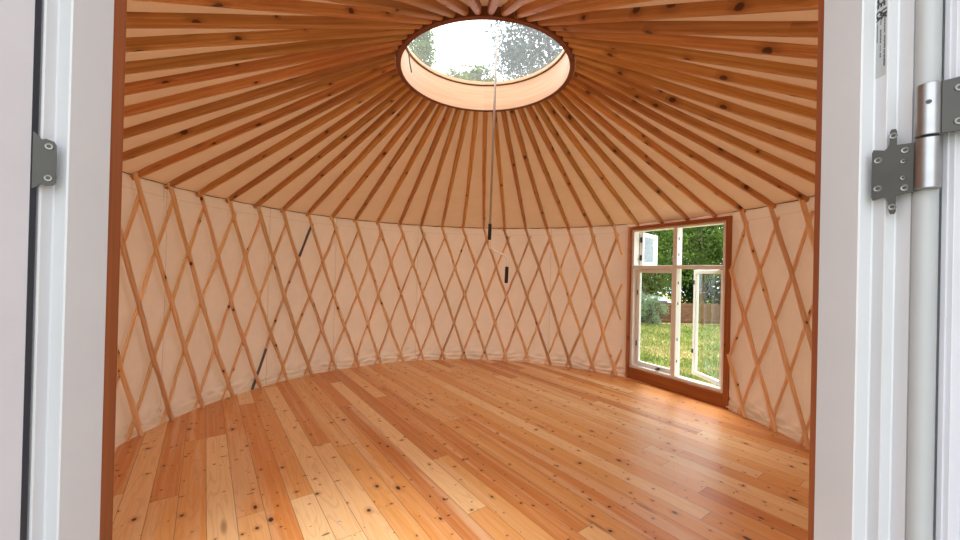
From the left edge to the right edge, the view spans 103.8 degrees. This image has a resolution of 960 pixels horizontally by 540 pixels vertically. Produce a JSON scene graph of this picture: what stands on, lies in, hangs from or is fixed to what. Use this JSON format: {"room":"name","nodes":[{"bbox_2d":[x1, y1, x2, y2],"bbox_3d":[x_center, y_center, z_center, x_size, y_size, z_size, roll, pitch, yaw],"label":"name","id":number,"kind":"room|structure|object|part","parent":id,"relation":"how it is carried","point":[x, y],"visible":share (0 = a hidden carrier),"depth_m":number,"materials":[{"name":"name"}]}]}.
{"room":"traditional dwelling","nodes":[
{"label":"traditional dwelling","id":0,"kind":"room"},
{"bbox_2d":[115,172,627,447],"bbox_3d":[-0.752,0.313,3.242,3.180,1.928,4.897,1,0,29],"label":"wall","id":1,"kind":"structure","parent":0,"point":[155,303],"depth_m":4.40,"materials":[{"name":"fabric"}]},
{"bbox_2d":[122,171,625,228],"bbox_3d":[-0.747,-0.611,3.277,3.065,0.015,4.836,1,0,30],"label":"cord","id":2,"kind":"object","parent":1,"relation":"attached to","point":[122,171],"visible":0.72,"depth_m":4.52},
{"bbox_2d":[112,359,809,539],"bbox_3d":[-0.029,1.383,2.822,4.820,0.300,4.820,1,0,0],"label":"floor","id":3,"kind":"structure","parent":0,"point":[448,449],"depth_m":2.37,"materials":[{"name":"brown wood"}]},
{"bbox_2d":[122,0,817,228],"bbox_3d":[0.028,-1.058,2.832,4.850,0.933,4.850,1,0,0],"label":"ceiling","id":4,"kind":"structure","parent":0,"point":[474,214],"depth_m":3.35,"materials":[{"name":"fabric"}]},
{"bbox_2d":[123,52,395,138],"bbox_3d":[-1.423,-1.073,2.325,1.760,0.958,0.046,1,0,-19],"label":"pole","id":5,"kind":"object","parent":4,"relation":"attached to","point":[308,78],"visible":0.75,"depth_m":2.31,"materials":[{"name":"brown wood"}]},
{"bbox_2d":[123,58,395,161],"bbox_3d":[-1.472,-1.073,2.495,1.760,0.958,0.047,1,0,-13],"label":"pole","id":6,"kind":"object","parent":4,"relation":"attached to","point":[322,84],"visible":0.79,"depth_m":2.47,"materials":[{"name":"brown wood"}]},
{"bbox_2d":[124,46,397,117],"bbox_3d":[-1.355,-1.072,2.163,1.760,0.958,0.047,1,0,-26],"label":"pole","id":7,"kind":"object","parent":4,"relation":"attached to","point":[155,104],"visible":0.7,"depth_m":2.16,"materials":[{"name":"brown wood"}]},
{"bbox_2d":[124,40,401,95],"bbox_3d":[-1.266,-1.070,2.002,1.761,0.958,0.047,2,0,-33],"label":"pole","id":8,"kind":"object","parent":4,"relation":"attached to","point":[135,87],"visible":0.64,"depth_m":2.00,"materials":[{"name":"brown wood"}]},
{"bbox_2d":[130,63,395,179],"bbox_3d":[-1.500,-1.073,2.670,1.760,0.958,0.047,1,0,-6],"label":"pole","id":9,"kind":"object","parent":4,"relation":"attached to","point":[343,86],"visible":0.92,"depth_m":2.65,"materials":[{"name":"brown wood"}]},
{"bbox_2d":[125,34,407,74],"bbox_3d":[-1.166,-1.069,1.865,1.761,0.958,0.048,2,0,-39],"label":"pole","id":10,"kind":"object","parent":4,"relation":"attached to","point":[140,66],"visible":0.7,"depth_m":1.86,"materials":[{"name":"brown wood"}]},
{"bbox_2d":[126,29,413,51],"bbox_3d":[-1.043,-1.066,1.729,0.047,0.958,1.760,1,0,44],"label":"pole","id":11,"kind":"object","parent":4,"relation":"attached to","point":[133,44],"visible":0.69,"depth_m":1.70,"materials":[{"name":"brown wood"}]},
{"bbox_2d":[126,12,422,28],"bbox_3d":[-0.908,-1.064,1.613,0.047,0.958,1.760,1,0,38],"label":"pole","id":12,"kind":"object","parent":4,"relation":"attached to","point":[154,20],"visible":0.66,"depth_m":1.53,"materials":[{"name":"brown wood"}]},
{"bbox_2d":[164,69,397,189],"bbox_3d":[-1.509,-1.073,2.861,1.761,0.958,0.048,1,0,1],"label":"pole","id":13,"kind":"object","parent":4,"relation":"attached to","point":[362,87],"visible":0.97,"depth_m":2.85,"materials":[{"name":"brown wood"}]},
{"bbox_2d":[135,0,431,24],"bbox_3d":[-0.762,-1.061,1.514,0.046,0.958,1.760,1,0,31],"label":"pole","id":14,"kind":"object","parent":4,"relation":"attached to","point":[282,6],"visible":0.84,"depth_m":1.56,"materials":[{"name":"brown wood"}]},
{"bbox_2d":[195,74,400,196],"bbox_3d":[-1.495,-1.071,3.040,1.760,0.958,0.048,1,0,8],"label":"pole","id":15,"kind":"object","parent":4,"relation":"attached to","point":[367,94],"visible":0.95,"depth_m":3.01,"materials":[{"name":"brown wood"}]},
{"bbox_2d":[225,79,404,202],"bbox_3d":[-1.458,-1.070,3.225,1.760,0.958,0.047,1,0,15],"label":"pole","id":16,"kind":"object","parent":4,"relation":"attached to","point":[383,94],"visible":0.98,"depth_m":3.18,"materials":[{"name":"brown wood"}]},
{"bbox_2d":[253,84,409,208],"bbox_3d":[-1.400,-1.068,3.401,1.760,0.958,0.046,1,0,22],"label":"pole","id":17,"kind":"object","parent":4,"relation":"attached to","point":[397,94],"visible":1,"depth_m":3.32,"materials":[{"name":"brown wood"}]},
{"bbox_2d":[280,89,415,212],"bbox_3d":[-1.322,-1.065,3.567,1.760,0.958,0.047,1,0,29],"label":"pole","id":18,"kind":"object","parent":4,"relation":"attached to","point":[401,101],"visible":0.98,"depth_m":3.45,"materials":[{"name":"brown wood"}]},
{"bbox_2d":[305,94,421,216],"bbox_3d":[-1.224,-1.062,3.724,1.760,0.958,0.047,1,0,35],"label":"pole","id":19,"kind":"object","parent":4,"relation":"attached to","point":[412,102],"visible":0.99,"depth_m":3.58,"materials":[{"name":"brown wood"}]},
{"bbox_2d":[330,98,428,219],"bbox_3d":[-1.106,-1.059,3.870,1.760,0.958,0.050,1,0,42],"label":"pole","id":20,"kind":"object","parent":4,"relation":"attached to","point":[423,102],"visible":0.97,"depth_m":3.70,"materials":[{"name":"brown wood"}]},
{"bbox_2d":[324,0,442,20],"bbox_3d":[-0.606,-1.057,1.432,0.047,0.958,1.760,1,0,24],"label":"pole","id":21,"kind":"object","parent":4,"relation":"attached to","point":[392,6],"visible":0.76,"depth_m":1.81,"materials":[{"name":"brown wood"}]},
{"bbox_2d":[353,101,436,221],"bbox_3d":[-0.976,-1.055,3.996,0.047,0.958,1.761,2,0,-41],"label":"pole","id":22,"kind":"object","parent":4,"relation":"attached to","point":[431,106],"visible":1,"depth_m":3.79,"materials":[{"name":"brown wood"}]},
{"bbox_2d":[376,105,444,224],"bbox_3d":[-0.824,-1.051,4.112,0.047,0.958,1.760,2,0,-34],"label":"pole","id":23,"kind":"object","parent":4,"relation":"attached to","point":[439,108],"visible":0.98,"depth_m":3.88,"materials":[{"name":"brown wood"}]},
{"bbox_2d":[399,107,452,224],"bbox_3d":[-0.665,-1.047,4.205,0.046,0.958,1.760,1,0,-27],"label":"pole","id":24,"kind":"object","parent":4,"relation":"attached to","point":[448,111],"visible":0.97,"depth_m":3.94,"materials":[{"name":"brown wood"}]},
{"bbox_2d":[398,0,454,17],"bbox_3d":[-0.435,-1.054,1.366,0.048,0.958,1.761,1,0,17],"label":"pole","id":25,"kind":"object","parent":4,"relation":"attached to","point":[434,6],"visible":0.87,"depth_m":1.92,"materials":[{"name":"brown wood"}]},
{"bbox_2d":[420,109,460,225],"bbox_3d":[-0.496,-1.043,4.277,0.047,0.958,1.760,1,0,-20],"label":"pole","id":26,"kind":"object","parent":4,"relation":"attached to","point":[457,111],"visible":1,"depth_m":4.00,"materials":[{"name":"brown wood"}]},
{"bbox_2d":[436,0,468,15],"bbox_3d":[-0.268,-1.050,1.324,0.050,0.958,1.760,1,0,11],"label":"pole","id":27,"kind":"object","parent":4,"relation":"attached to","point":[457,6],"visible":0.98,"depth_m":1.97,"materials":[{"name":"brown wood"}]},
{"bbox_2d":[441,110,469,226],"bbox_3d":[-0.318,-1.038,4.330,0.047,0.958,1.760,1,0,-13],"label":"pole","id":28,"kind":"object","parent":4,"relation":"attached to","point":[466,113],"visible":0.98,"depth_m":4.03,"materials":[{"name":"brown wood"}]},
{"bbox_2d":[462,111,478,227],"bbox_3d":[-0.133,-1.034,4.361,0.050,0.958,1.760,1,0,-6],"label":"pole","id":29,"kind":"object","parent":4,"relation":"attached to","point":[475,115],"visible":0.98,"depth_m":4.05,"materials":[{"name":"brown wood"}]},
{"bbox_2d":[466,0,481,14],"bbox_3d":[-0.089,-1.046,1.300,0.047,0.958,1.760,1,0,4],"label":"pole","id":30,"kind":"object","parent":4,"relation":"attached to","point":[475,5],"visible":0.98,"depth_m":1.96,"materials":[{"name":"brown wood"}]},
{"bbox_2d":[482,112,487,228],"bbox_3d":[0.051,-1.030,4.369,0.048,0.958,1.760,1,0,1],"label":"pole","id":31,"kind":"object","parent":4,"relation":"attached to","point":[485,114],"visible":0.98,"depth_m":4.07,"materials":[{"name":"brown wood"}]},
{"bbox_2d":[396,6,574,111],"bbox_3d":[0.041,-1.594,2.835,1.340,0.256,1.340,1,0,0],"label":"ring","id":32,"kind":"object","parent":4,"relation":"attached to","point":[430,84],"visible":0.73,"depth_m":3.21,"materials":[{"name":"brown wood"}]},
{"bbox_2d":[407,46,411,72],"bbox_3d":[-0.512,-1.530,2.659,0.069,0.261,0.025,1,0,-4],"label":"cord","id":33,"kind":"object","parent":32,"relation":"attached to","point":[407,46],"visible":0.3,"depth_m":2.66,"materials":[{"name":"fabric"}]},
{"bbox_3d":[0.045,-1.786,2.835,1.350,0.125,1.350,1,0,0],"label":"dome","id":34,"kind":"object","parent":32,"relation":"on","visible":0},
{"bbox_2d":[488,26,508,282],"bbox_3d":[0.154,-0.871,2.834,0.162,1.935,0.027,1,0,0],"label":"pole","id":35,"kind":"object","parent":34,"relation":"hanging from","point":[497,33],"visible":1,"depth_m":2.83,"materials":[{"name":"metal"}]},
{"bbox_3d":[0.102,-1.062,2.834,0.037,1.445,0.018,1,0,0],"label":"rod","id":36,"kind":"part","parent":35,"relation":"part of","materials":[{"name":"grey metal"}]},
{"bbox_3d":[0.137,-0.116,2.830,0.148,0.225,0.012,1,0,0],"label":"crank arm","id":37,"kind":"part","parent":35,"relation":"part of","materials":[{"name":"metal"}]},
{"bbox_2d":[487,0,499,14],"bbox_3d":[0.088,-1.042,1.296,0.046,0.958,1.760,1,0,-2],"label":"pole","id":38,"kind":"object","parent":4,"relation":"attached to","point":[492,6],"visible":1,"depth_m":1.94,"materials":[{"name":"brown wood"}]},
{"bbox_2d":[492,112,505,229],"bbox_3d":[0.238,-1.025,4.355,0.047,0.958,1.760,1,0,8],"label":"pole","id":39,"kind":"object","parent":4,"relation":"attached to","point":[496,135],"visible":0.95,"depth_m":4.11,"materials":[{"name":"brown wood"}]},
{"bbox_2d":[501,111,526,228],"bbox_3d":[0.419,-1.021,4.319,0.046,0.958,1.760,1,0,15],"label":"pole","id":40,"kind":"object","parent":4,"relation":"attached to","point":[503,113],"visible":0.98,"depth_m":4.03,"materials":[{"name":"brown wood"}]},
{"bbox_2d":[501,0,529,16],"bbox_3d":[0.264,-1.037,1.313,0.047,0.958,1.761,1,0,-9],"label":"pole","id":41,"kind":"object","parent":4,"relation":"attached to","point":[510,6],"visible":0.98,"depth_m":1.95,"materials":[{"name":"brown wood"}]},
{"bbox_2d":[509,110,547,228],"bbox_3d":[0.594,-1.017,4.261,0.047,0.958,1.760,1,0,22],"label":"pole","id":42,"kind":"object","parent":4,"relation":"attached to","point":[512,112],"visible":0.96,"depth_m":3.98,"materials":[{"name":"brown wood"}]},
{"bbox_2d":[517,108,569,228],"bbox_3d":[0.762,-1.014,4.183,0.047,0.958,1.760,1,0,29],"label":"pole","id":43,"kind":"object","parent":4,"relation":"attached to","point":[521,111],"visible":0.97,"depth_m":3.94,"materials":[{"name":"brown wood"}]},
{"bbox_2d":[514,0,574,18],"bbox_3d":[0.446,-1.033,1.353,0.048,0.958,1.761,1,0,-16],"label":"pole","id":44,"kind":"object","parent":4,"relation":"attached to","point":[537,6],"visible":0.91,"depth_m":1.89,"materials":[{"name":"brown wood"}]},
{"bbox_2d":[526,106,592,227],"bbox_3d":[0.924,-1.010,4.081,0.048,0.958,1.761,1,0,36],"label":"pole","id":45,"kind":"object","parent":4,"relation":"attached to","point":[533,115],"visible":0.95,"depth_m":3.85,"materials":[{"name":"brown wood"}]},
{"bbox_2d":[534,103,613,225],"bbox_3d":[1.062,-1.007,3.970,0.047,0.958,1.761,1,0,42],"label":"pole","id":46,"kind":"object","parent":4,"relation":"attached to","point":[539,108],"visible":0.98,"depth_m":3.77,"materials":[{"name":"brown wood"}]},
{"bbox_2d":[526,0,652,21],"bbox_3d":[0.610,-1.029,1.410,0.050,0.958,1.760,1,0,-22],"label":"pole","id":47,"kind":"object","parent":4,"relation":"attached to","point":[580,6],"visible":0.8,"depth_m":1.75,"materials":[{"name":"brown wood"}]},
{"bbox_2d":[541,99,638,225],"bbox_3d":[1.196,-1.005,3.831,1.761,0.958,0.046,2,0,-40],"label":"pole","id":48,"kind":"object","parent":4,"relation":"attached to","point":[546,103],"visible":0.99,"depth_m":3.67,"materials":[{"name":"brown wood"}]},
{"bbox_2d":[548,96,663,223],"bbox_3d":[1.306,-1.003,3.685,1.760,0.958,0.046,2,0,-34],"label":"pole","id":49,"kind":"object","parent":4,"relation":"attached to","point":[565,113],"visible":0.97,"depth_m":3.55,"materials":[{"name":"brown wood"}]},
{"bbox_2d":[555,92,689,220],"bbox_3d":[1.399,-1.001,3.526,1.760,0.958,0.047,1,0,-27],"label":"pole","id":50,"kind":"object","parent":4,"relation":"attached to","point":[560,96],"visible":0.96,"depth_m":3.43,"materials":[{"name":"brown wood"}]},
{"bbox_2d":[560,87,716,217],"bbox_3d":[1.473,-1.000,3.356,1.760,0.958,0.047,1,0,-20],"label":"pole","id":51,"kind":"object","parent":4,"relation":"attached to","point":[574,98],"visible":0.95,"depth_m":3.29,"materials":[{"name":"brown wood"}]},
{"bbox_2d":[566,82,745,212],"bbox_3d":[1.526,-1.000,3.175,1.760,0.958,0.049,1,0,-13],"label":"pole","id":52,"kind":"object","parent":4,"relation":"attached to","point":[592,101],"visible":0.94,"depth_m":3.13,"materials":[{"name":"brown wood"}]},
{"bbox_2d":[570,77,776,208],"bbox_3d":[1.556,-1.000,2.998,1.761,0.958,0.048,1,0,-6],"label":"pole","id":53,"kind":"object","parent":4,"relation":"attached to","point":[596,94],"visible":0.95,"depth_m":2.98,"materials":[{"name":"brown wood"}]},
{"bbox_2d":[537,0,818,25],"bbox_3d":[0.776,-1.025,1.489,0.046,0.958,1.761,1,0,-29],"label":"pole","id":54,"kind":"object","parent":4,"relation":"attached to","point":[718,7],"visible":0.83,"depth_m":1.44,"materials":[{"name":"brown wood"}]},
{"bbox_2d":[547,21,817,37],"bbox_3d":[0.925,-1.021,1.584,0.047,0.958,1.760,2,0,-36],"label":"pole","id":55,"kind":"object","parent":4,"relation":"attached to","point":[719,28],"visible":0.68,"depth_m":1.55,"materials":[{"name":"brown wood"}]},
{"bbox_2d":[556,31,817,59],"bbox_3d":[1.063,-1.017,1.696,0.046,0.958,1.760,2,0,-42],"label":"pole","id":56,"kind":"object","parent":4,"relation":"attached to","point":[803,51],"visible":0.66,"depth_m":1.70,"materials":[{"name":"brown wood"}]},
{"bbox_2d":[563,36,816,80],"bbox_3d":[1.188,-1.014,1.824,1.760,0.958,0.048,1,0,41],"label":"pole","id":57,"kind":"object","parent":4,"relation":"attached to","point":[772,67],"visible":0.62,"depth_m":1.85,"materials":[{"name":"brown wood"}]},
{"bbox_2d":[572,72,809,201],"bbox_3d":[1.564,-1.000,2.807,1.760,0.958,0.047,1,0,1],"label":"pole","id":58,"kind":"object","parent":4,"relation":"attached to","point":[617,96],"visible":0.97,"depth_m":2.79,"materials":[{"name":"brown wood"}]},
{"bbox_2d":[568,42,816,101],"bbox_3d":[1.298,-1.010,1.967,1.760,0.958,0.048,1,0,34],"label":"pole","id":59,"kind":"object","parent":4,"relation":"attached to","point":[662,62],"visible":0.59,"depth_m":2.01,"materials":[{"name":"brown wood"}]},
{"bbox_2d":[572,48,815,119],"bbox_3d":[1.389,-1.008,2.119,1.760,0.958,0.050,1,0,28],"label":"pole","id":60,"kind":"object","parent":4,"relation":"attached to","point":[786,106],"visible":0.56,"depth_m":2.14,"materials":[{"name":"brown wood"}]},
{"bbox_2d":[574,66,814,183],"bbox_3d":[1.551,-1.002,2.629,1.760,0.958,0.046,1,0,8],"label":"pole","id":61,"kind":"object","parent":4,"relation":"attached to","point":[629,92],"visible":0.84,"depth_m":2.62,"materials":[{"name":"brown wood"}]},
{"bbox_2d":[574,54,815,140],"bbox_3d":[1.464,-1.005,2.284,1.760,0.958,0.047,1,0,21],"label":"pole","id":62,"kind":"object","parent":4,"relation":"attached to","point":[805,132],"visible":0.7,"depth_m":2.31,"materials":[{"name":"brown wood"}]},
{"bbox_2d":[575,60,815,161],"bbox_3d":[1.518,-1.003,2.455,1.760,0.958,0.047,1,0,14],"label":"pole","id":63,"kind":"object","parent":4,"relation":"attached to","point":[643,88],"visible":0.8,"depth_m":2.46,"materials":[{"name":"brown wood"}]},
{"bbox_2d":[628,213,729,226],"bbox_3d":[2.083,-0.546,4.027,0.069,0.071,1.157,1,0,-30],"label":"wall","id":64,"kind":"structure","parent":0,"point":[724,214],"depth_m":4.03,"materials":[{"name":"fabric"}]},
{"bbox_2d":[624,216,732,409],"bbox_3d":[2.309,0.395,4.117,0.599,1.795,1.379,1,0,-28],"label":"window","id":65,"kind":"structure","parent":64,"relation":"in","point":[665,378],"depth_m":4.01,"materials":[{"name":"white paint"}]},
{"bbox_3d":[2.096,-0.246,4.673,0.040,0.392,0.494,1,0,44],"label":"sash frame","id":66,"kind":"part","parent":65,"relation":"part of","materials":[{"name":"white paint"}]},
{"bbox_3d":[1.990,0.555,4.278,0.040,1.127,0.494,1,0,-28],"label":"sash frame","id":67,"kind":"part","parent":65,"relation":"part of","materials":[{"name":"white paint"}]},
{"bbox_3d":[2.335,0.561,3.847,0.040,1.127,0.468,1,0,-3],"label":"sash frame","id":68,"kind":"part","parent":65,"relation":"part of","materials":[{"name":"white paint"}]},
{"bbox_2d":[726,196,814,445],"bbox_3d":[1.735,0.366,1.781,0.816,1.928,3.593,1,0,31],"label":"wall","id":69,"kind":"structure","parent":0,"point":[792,224],"depth_m":3.08,"materials":[{"name":"fabric"}]},
{"bbox_2d":[27,0,945,539],"bbox_3d":[0.004,0.248,0.456,1.100,2.150,0.147,1,0,0],"label":"door frame","id":70,"kind":"structure","parent":69,"relation":"attached to","point":[880,270],"depth_m":0.43,"materials":[{"name":"white paint"}]},
{"bbox_2d":[0,0,56,539],"bbox_3d":[-0.497,0.245,0.181,0.058,2.010,0.454,1,0,0],"label":"door","id":71,"kind":"structure","parent":70,"relation":"attached to","point":[27,160],"depth_m":0.39,"materials":[{"name":"white paint"}]},
{"bbox_3d":[-0.470,-0.115,0.400,0.027,0.062,0.002,2,0,-40],"label":"frame plate","id":72,"kind":"part","parent":71,"relation":"part of","materials":[{"name":"metal"}]},
{"bbox_3d":[-0.491,0.232,0.484,0.050,2.000,0.040,1,0,0],"label":"post","id":73,"kind":"part","parent":70,"relation":"part of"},
{"bbox_3d":[0.453,0.254,0.491,0.063,2.000,0.036,1,0,0],"label":"post","id":74,"kind":"part","parent":70,"relation":"part of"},
{"bbox_2d":[876,0,886,65],"bbox_3d":[0.448,-0.267,0.421,0.001,0.081,0.012,1,0,0],"label":"print","id":75,"kind":"object","parent":70,"relation":"attached to","point":[881,5],"depth_m":0.42,"materials":[{"name":"black"}]},
{"bbox_2d":[726,200,813,449],"bbox_3d":[1.753,0.345,1.816,0.740,1.842,3.430,1,0,30],"label":"lattice","id":76,"kind":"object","parent":69,"relation":"attached to","point":[808,217],"depth_m":3.02,"materials":[{"name":"brown wood"}]},
{"bbox_2d":[734,195,814,211],"bbox_3d":[1.802,-0.557,1.816,0.730,0.014,3.455,1,0,30],"label":"cord","id":77,"kind":"object","parent":69,"relation":"attached to","point":[814,195],"visible":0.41,"depth_m":3.06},
{"bbox_2d":[871,0,959,539],"bbox_3d":[0.472,0.268,0.181,0.093,2.010,0.474,1,0,0],"label":"door","id":78,"kind":"structure","parent":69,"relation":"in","point":[917,165],"depth_m":0.38,"materials":[{"name":"white paint"}]},
{"bbox_3d":[0.446,-0.106,0.404,0.002,0.091,0.036,2,0,-34],"label":"frame plate","id":79,"kind":"part","parent":78,"relation":"part of","materials":[{"name":"metal"}]},
{"bbox_3d":[0.475,-0.164,0.367,0.033,0.059,0.002,1,0,36],"label":"plate","id":80,"kind":"part","parent":78,"relation":"part of","materials":[{"name":"metal"}]},
{"label":"outside","id":81,"kind":"structure","parent":0,"visible":0},
{"bbox_2d":[640,294,719,384],"bbox_3d":[4.943,2.476,14.990,90.000,1.190,90.000,1,0,0],"label":"ground","id":82,"kind":"structure","parent":81,"point":[662,294],"depth_m":9.05,"materials":[{"name":"green plant"}]},
{"bbox_2d":[408,30,438,69],"bbox_3d":[-3.511,-5.863,19.549,2.460,17.462,2.364,1,0,-12],"label":"tree","id":83,"kind":"object","parent":82,"relation":"on","point":[423,46],"visible":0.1,"depth_m":19.26,"materials":[{"name":"green plant"}]},
{"bbox_2d":[436,64,498,81],"bbox_3d":[-1.415,-4.270,20.606,4.447,14.373,3.387,1,0,0],"label":"tree","id":84,"kind":"object","parent":82,"relation":"on","point":[475,74],"visible":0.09,"depth_m":20.12,"materials":[{"name":"green plant"}]},
{"bbox_2d":[485,20,562,80],"bbox_3d":[3.973,-7.640,21.247,7.664,21.408,7.412,1,0,8],"label":"tree","id":85,"kind":"object","parent":82,"relation":"on","point":[516,53],"visible":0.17,"depth_m":20.67,"materials":[{"name":"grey plant"}]},
{"bbox_2d":[641,307,652,322],"bbox_3d":[5.996,1.632,13.869,0.635,0.569,0.550,1,0,0],"label":"stack","id":86,"kind":"object","parent":82,"relation":"on","point":[642,320],"visible":0.17,"depth_m":13.59,"materials":[{"name":"brown wood"}]},
{"bbox_2d":[633,226,671,294],"bbox_3d":[9.615,-1.088,24.582,6.484,8.723,4.782,1,0,19],"label":"evergreen tree","id":87,"kind":"object","parent":82,"relation":"on","point":[633,226],"visible":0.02,"depth_m":23.73,"materials":[{"name":"green plant"}]},
{"bbox_2d":[641,290,669,325],"bbox_3d":[6.000,1.339,13.316,1.314,1.260,1.082,1,0,0],"label":"bush","id":88,"kind":"object","parent":82,"relation":"on","point":[647,305],"visible":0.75,"depth_m":13.18,"materials":[{"name":"green plant"}]},
{"bbox_2d":[641,294,670,312],"bbox_3d":[8.250,2.208,18.592,1.760,1.880,4.300,1,0,0],"label":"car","id":89,"kind":"object","parent":82,"relation":"on","point":[665,300],"visible":0.05,"depth_m":18.11,"materials":[{"name":"white paint"}]},
{"bbox_2d":[639,228,700,298],"bbox_3d":[8.668,-1.625,19.612,5.167,9.565,4.746,1,0,-8],"label":"leafy tree","id":90,"kind":"object","parent":82,"relation":"on","point":[648,256],"visible":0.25,"depth_m":18.74,"materials":[{"name":"green plant"}]},
{"bbox_2d":[640,322,719,385],"bbox_3d":[4.811,1.832,10.014,4.062,0.120,11.731,1,0,36],"label":"grass blades","id":91,"kind":"object","parent":82,"relation":"on","point":[661,329],"visible":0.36,"depth_m":8.98,"materials":[{"name":"green plant"}]},
{"bbox_2d":[655,301,719,324],"bbox_3d":[8.635,1.596,13.480,4.690,0.870,0.072,1,0,0],"label":"fence","id":92,"kind":"object","parent":82,"relation":"on","point":[708,313],"visible":0.36,"depth_m":13.49,"materials":[{"name":"brown wood"}]},
{"bbox_3d":[8.642,1.301,13.480,4.600,0.070,0.029,1,0,0],"label":"rail","id":93,"kind":"part","parent":92,"relation":"part of","materials":[{"name":"brown wood"}]},
{"bbox_3d":[8.629,1.841,13.478,4.600,0.070,0.029,1,0,0],"label":"rail","id":94,"kind":"part","parent":92,"relation":"part of","materials":[{"name":"brown wood"}]},
{"bbox_3d":[7.955,1.580,13.479,0.090,0.870,0.070,1,0,0],"label":"post","id":95,"kind":"part","parent":92,"relation":"part of","materials":[{"name":"brown wood"}]},
{"bbox_2d":[663,224,723,303],"bbox_3d":[14.600,-0.474,25.548,6.666,8.093,4.808,1,0,5],"label":"evergreen tree","id":96,"kind":"object","parent":82,"relation":"on","point":[713,294],"visible":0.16,"depth_m":24.64,"materials":[{"name":"green plant"}]},
{"bbox_2d":[682,224,723,302],"bbox_3d":[12.042,-0.541,20.164,3.902,7.587,3.725,2,0,-44],"label":"leafy tree","id":97,"kind":"object","parent":82,"relation":"on","point":[707,253],"visible":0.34,"depth_m":19.99,"materials":[{"name":"green plant"}]}
]}

